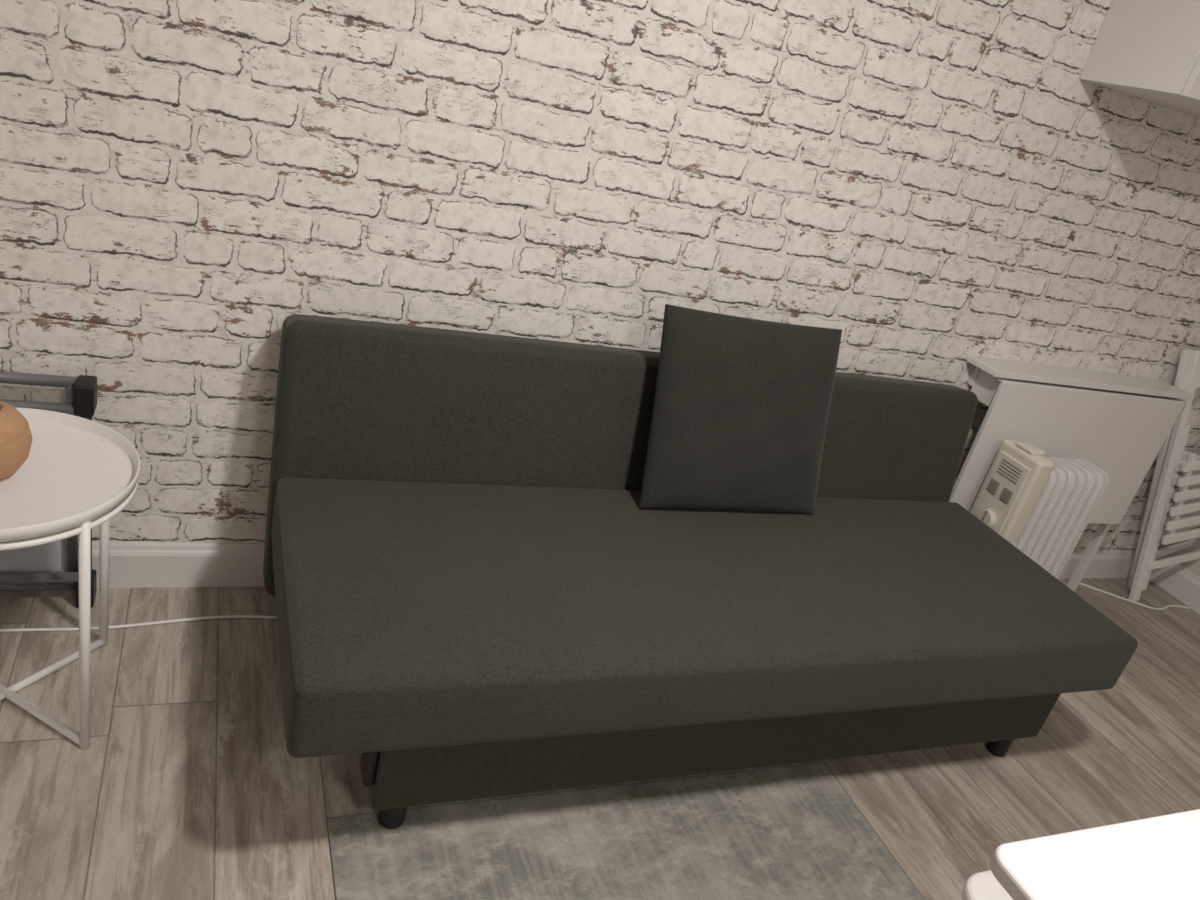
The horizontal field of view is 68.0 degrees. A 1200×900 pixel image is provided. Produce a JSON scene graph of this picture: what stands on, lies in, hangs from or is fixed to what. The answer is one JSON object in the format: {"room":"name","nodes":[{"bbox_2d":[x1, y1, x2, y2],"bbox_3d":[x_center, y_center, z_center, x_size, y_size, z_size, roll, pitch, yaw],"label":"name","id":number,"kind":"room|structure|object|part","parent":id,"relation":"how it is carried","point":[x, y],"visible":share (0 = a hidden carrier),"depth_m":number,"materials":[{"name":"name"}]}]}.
{"room":"studio apartment","nodes":[
{"label":"studio apartment","id":0,"kind":"room"},
{"bbox_2d":[0,0,1199,550],"bbox_3d":[0.160,-0.685,2.092,5.130,2.400,0.001,3,26,-24],"label":"wall","id":1,"kind":"structure","parent":0,"point":[934,184],"depth_m":2.04,"materials":[{"name":"white brick"}]},
{"bbox_2d":[60,542,1156,587],"bbox_3d":[-0.101,0.328,2.546,5.130,0.118,0.016,3,26,-24],"label":"baseboard","id":2,"kind":"structure","parent":1,"relation":"attached to","point":[131,564],"depth_m":2.15,"materials":[{"name":"white paint"}]},
{"bbox_2d":[1079,0,1199,117],"bbox_3d":[1.783,-1.206,2.271,0.800,0.702,0.329,3,26,-24],"label":"upper cabinet","id":3,"kind":"object","parent":1,"relation":"attached to","point":[1148,50],"visible":1,"depth_m":2.21,"materials":[{"name":"white paint"}]},
{"bbox_3d":[1.653,-1.145,2.062,0.398,0.702,0.018,3,26,-24],"label":"door","id":4,"kind":"part","parent":3,"relation":"part of","materials":[{"name":"white paint"}]},
{"bbox_2d":[0,578,1199,899],"bbox_3d":[0.445,1.139,1.225,5.130,0.001,3.300,3,26,-24],"label":"floor","id":5,"kind":"structure","parent":0,"point":[188,785],"depth_m":1.88,"materials":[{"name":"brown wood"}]},
{"bbox_2d":[0,371,96,607],"bbox_3d":[-1.475,0.081,1.766,0.829,0.550,0.063,3,26,-24],"label":"metal rack","id":6,"kind":"object","parent":5,"relation":"on","point":[35,568],"visible":0.53,"depth_m":1.94,"materials":[{"name":"metal"}]},
{"bbox_2d":[0,532,61,571],"bbox_3d":[-1.509,0.180,1.814,0.710,0.160,0.014,3,26,-24],"label":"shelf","id":7,"kind":"object","parent":6,"relation":"attached to","point":[47,557],"depth_m":1.95,"materials":[{"name":"white metal"}]},
{"bbox_3d":[-1.534,0.289,1.882,0.772,0.024,0.024,3,26,-24],"label":"frame rail","id":8,"kind":"part","parent":6,"relation":"part of","materials":[{"name":"metal"}]},
{"bbox_3d":[-1.415,-0.102,1.668,0.772,0.024,0.024,3,26,-24],"label":"frame rail","id":9,"kind":"part","parent":6,"relation":"part of","materials":[{"name":"metal"}]},
{"bbox_3d":[-1.417,-0.158,1.679,0.772,0.024,0.024,3,26,-24],"label":"frame rail","id":10,"kind":"part","parent":6,"relation":"part of","materials":[{"name":"metal"}]},
{"bbox_3d":[-1.511,0.265,1.835,0.772,0.024,0.024,3,26,-24],"label":"frame rail","id":11,"kind":"part","parent":6,"relation":"part of","materials":[{"name":"metal"}]},
{"bbox_3d":[-1.144,0.085,1.929,0.022,0.505,0.022,3,26,-24],"label":"frame","id":12,"kind":"part","parent":6,"relation":"part of","materials":[{"name":"metal"}]},
{"bbox_3d":[-1.104,0.102,1.913,0.022,0.505,0.022,3,26,-24],"label":"frame","id":13,"kind":"part","parent":6,"relation":"part of","materials":[{"name":"black plastic"}]},
{"bbox_2d":[0,407,139,750],"bbox_3d":[-1.102,0.252,1.638,0.444,0.523,0.444,3,26,-24],"label":"side table","id":14,"kind":"object","parent":5,"relation":"on","point":[80,473],"visible":0.94,"depth_m":1.60,"materials":[{"name":"white paint"}]},
{"bbox_2d":[0,401,32,479],"bbox_3d":[-1.044,-0.017,1.510,0.136,0.127,0.136,3,26,-24],"label":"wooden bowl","id":15,"kind":"object","parent":14,"relation":"on","point":[16,439],"visible":1,"depth_m":1.50,"materials":[{"name":"brown wood"}]},
{"bbox_2d":[0,407,139,541],"bbox_3d":[-1.045,0.033,1.538,0.444,0.029,0.444,3,26,-24],"label":"tray","id":16,"kind":"object","parent":14,"relation":"on","point":[80,473],"depth_m":1.58,"materials":[{"name":"white paint"}]},
{"bbox_3d":[-0.915,0.340,1.580,0.018,0.500,0.018,3,26,-24],"label":"leg","id":17,"kind":"part","parent":14,"relation":"part of","materials":[{"name":"white paint"}]},
{"bbox_3d":[-1.018,0.200,1.828,0.018,0.500,0.018,3,26,-24],"label":"leg","id":18,"kind":"part","parent":14,"relation":"part of","materials":[{"name":"white paint"}]},
{"bbox_2d":[0,615,276,631],"bbox_3d":[-1.306,0.376,1.887,1.600,0.007,0.040,3,26,-24],"label":"cable","id":19,"kind":"object","parent":5,"relation":"on","point":[225,616],"visible":0.76,"depth_m":2.01,"materials":[{"name":"white plastic"}]},
{"bbox_2d":[327,762,923,899],"bbox_3d":[0.112,0.853,1.655,1.145,0.006,0.585,3,26,-24],"label":"area rug","id":20,"kind":"object","parent":5,"relation":"on","point":[788,832],"visible":1,"depth_m":1.77,"materials":[{"name":"grey carpet"}]},
{"bbox_2d":[263,314,1137,828],"bbox_3d":[0.262,0.266,2.104,1.937,0.753,0.861,3,26,-24],"label":"sofa","id":21,"kind":"object","parent":5,"relation":"on","point":[473,589],"visible":0.97,"depth_m":1.90,"materials":[{"name":"grey fabric"}]},
{"bbox_3d":[-0.387,0.663,1.673,0.052,0.084,0.052,3,26,-24],"label":"leg","id":22,"kind":"part","parent":21,"relation":"part of","materials":[{"name":"black plastic"}]},
{"bbox_3d":[0.166,0.067,2.342,1.937,0.636,0.132,3,16,-24],"label":"backrest","id":23,"kind":"part","parent":21,"relation":"part of","materials":[{"name":"grey fabric"}]},
{"bbox_3d":[0.290,0.323,2.036,1.934,0.164,0.676,3,26,-24],"label":"seat","id":24,"kind":"part","parent":21,"relation":"part of","materials":[{"name":"grey fabric"}]},
{"bbox_2d":[639,304,841,513],"bbox_3d":[0.353,-0.085,2.190,0.511,0.465,0.206,3,26,-25],"label":"throw cushion","id":25,"kind":"object","parent":21,"relation":"on","point":[741,407],"visible":1,"depth_m":2.12,"materials":[{"name":"fabric"}]},
{"bbox_3d":[1.048,0.748,2.317,0.052,0.090,0.052,3,26,-24],"label":"leg","id":26,"kind":"part","parent":21,"relation":"part of","materials":[{"name":"black plastic"}]},
{"bbox_2d":[962,870,1012,899],"bbox_3d":[0.675,0.904,1.316,0.340,0.450,0.340,3,26,-24],"label":"stool","id":27,"kind":"object","parent":5,"relation":"on","point":[983,885],"visible":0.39,"depth_m":1.29,"materials":[{"name":"paint"}]},
{"bbox_2d":[970,439,1108,578],"bbox_3d":[1.305,0.282,2.797,0.371,0.648,0.228,3,26,-24],"label":"radiator","id":28,"kind":"object","parent":5,"relation":"on","point":[1042,505],"visible":0.5,"depth_m":2.68,"materials":[{"name":"white metal"}]},
{"bbox_2d":[987,478,999,494],"bbox_3d":[1.186,0.109,2.683,0.007,0.040,0.035,3,26,-24],"label":"switch","id":29,"kind":"object","parent":28,"relation":"attached to","point":[993,484],"depth_m":2.68,"materials":[{"name":"grey plastic"}]},
{"bbox_2d":[1000,487,1012,503],"bbox_3d":[1.205,0.135,2.638,0.007,0.040,0.035,3,26,-24],"label":"switch","id":30,"kind":"object","parent":28,"relation":"attached to","point":[1006,493],"depth_m":2.63,"materials":[{"name":"grey plastic"}]},
{"bbox_2d":[997,470,1016,483],"bbox_3d":[1.208,0.081,2.642,0.004,0.004,0.080,3,26,-24],"label":"vent","id":31,"kind":"object","parent":28,"relation":"attached to","point":[1005,476],"depth_m":2.64,"materials":[{"name":"grey plastic"}]},
{"bbox_2d":[998,467,1017,480],"bbox_3d":[1.210,0.072,2.638,0.004,0.004,0.080,3,26,-24],"label":"vent","id":32,"kind":"object","parent":28,"relation":"attached to","point":[1008,474],"depth_m":2.64,"materials":[{"name":"grey plastic"}]},
{"bbox_2d":[1000,464,1019,477],"bbox_3d":[1.212,0.063,2.634,0.004,0.004,0.080,3,26,-24],"label":"vent","id":33,"kind":"object","parent":28,"relation":"attached to","point":[1009,471],"depth_m":2.63,"materials":[{"name":"grey plastic"}]},
{"bbox_2d":[1001,461,1020,474],"bbox_3d":[1.215,0.054,2.630,0.004,0.004,0.080,3,26,-24],"label":"vent","id":34,"kind":"object","parent":28,"relation":"attached to","point":[1009,467],"depth_m":2.63,"materials":[{"name":"grey plastic"}]},
{"bbox_2d":[1002,459,1021,471],"bbox_3d":[1.217,0.045,2.626,0.004,0.004,0.080,3,26,-24],"label":"vent","id":35,"kind":"object","parent":28,"relation":"attached to","point":[1012,465],"depth_m":2.63,"materials":[{"name":"grey plastic"}]},
{"bbox_3d":[1.265,-0.003,2.619,0.055,0.018,0.070,3,26,-24],"label":"carry handle","id":36,"kind":"part","parent":28,"relation":"part of","materials":[{"name":"beige plastic"}]},
{"bbox_2d":[949,355,1191,590],"bbox_3d":[1.460,0.131,3.001,0.895,0.822,0.149,3,26,-24],"label":"table","id":37,"kind":"object","parent":5,"relation":"on","point":[1119,424],"visible":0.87,"depth_m":2.82,"materials":[{"name":"white paint"}]},
{"bbox_3d":[1.527,-0.212,2.912,0.820,0.072,0.024,3,26,-24],"label":"wall rail","id":38,"kind":"part","parent":37,"relation":"part of","materials":[{"name":"white paint"}]},
{"bbox_2d":[966,355,1191,399],"bbox_3d":[1.549,-0.229,2.847,0.895,0.020,0.129,3,26,-24],"label":"tabletop","id":39,"kind":"object","parent":37,"relation":"attached to","point":[1001,370],"depth_m":2.79,"materials":[{"name":"white paint"}]},
{"bbox_3d":[1.855,0.167,3.174,0.022,0.802,0.030,3,26,-24],"label":"leg post","id":40,"kind":"part","parent":37,"relation":"part of","materials":[{"name":"white paint"}]},
{"bbox_2d":[990,809,1199,899],"bbox_3d":[0.822,0.938,0.954,0.825,0.750,0.736,3,26,-24],"label":"dining table","id":41,"kind":"object","parent":5,"relation":"on","point":[1153,858],"visible":1,"depth_m":0.95,"materials":[{"name":"paint"}]},
{"bbox_2d":[1069,579,1190,609],"bbox_3d":[2.030,0.568,3.378,0.492,0.008,0.085,13,24,-3],"label":"power cable","id":42,"kind":"object","parent":5,"relation":"on","point":[1080,583],"visible":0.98,"depth_m":3.37,"materials":[{"name":"white plastic"}]},
{"bbox_2d":[1128,349,1199,600],"bbox_3d":[2.210,0.091,3.247,0.626,1.043,0.135,3,26,-24],"label":"folding chair","id":43,"kind":"object","parent":5,"relation":"on","point":[1146,564],"visible":0.94,"depth_m":3.21,"materials":[{"name":"white paint"}]},
{"bbox_3d":[2.064,0.221,3.261,0.024,0.670,0.020,-8,24,-18],"label":"leg","id":44,"kind":"part","parent":43,"relation":"part of","materials":[{"name":"white paint"}]},
{"bbox_3d":[2.099,0.179,3.218,0.022,0.360,0.018,-8,24,-18],"label":"seat rail","id":45,"kind":"part","parent":43,"relation":"part of","materials":[{"name":"white paint"}]},
{"bbox_2d":[1128,349,1199,589],"bbox_3d":[2.196,0.065,3.263,0.696,1.071,0.093,3,26,-24],"label":"folding chair","id":46,"kind":"object","parent":5,"relation":"on","point":[1187,358],"visible":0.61,"depth_m":3.23,"materials":[{"name":"white paint"}]},
{"bbox_3d":[2.109,0.165,3.265,0.022,0.360,0.018,-14,29,-15],"label":"seat rail","id":47,"kind":"part","parent":46,"relation":"part of","materials":[{"name":"white paint"}]},
{"bbox_2d":[1161,514,1199,576],"bbox_3d":[3.083,0.194,1.838,0.080,2.400,3.380,3,26,-24],"label":"wall","id":48,"kind":"structure","parent":0,"point":[1193,566],"depth_m":3.46,"materials":[{"name":"brick"}]},
{"bbox_2d":[1149,555,1199,613],"bbox_3d":[2.792,1.224,2.239,0.016,0.118,3.284,3,26,-24],"label":"baseboard","id":49,"kind":"structure","parent":48,"relation":"attached to","point":[1178,581],"depth_m":3.48,"materials":[{"name":"white paint"}]}
]}

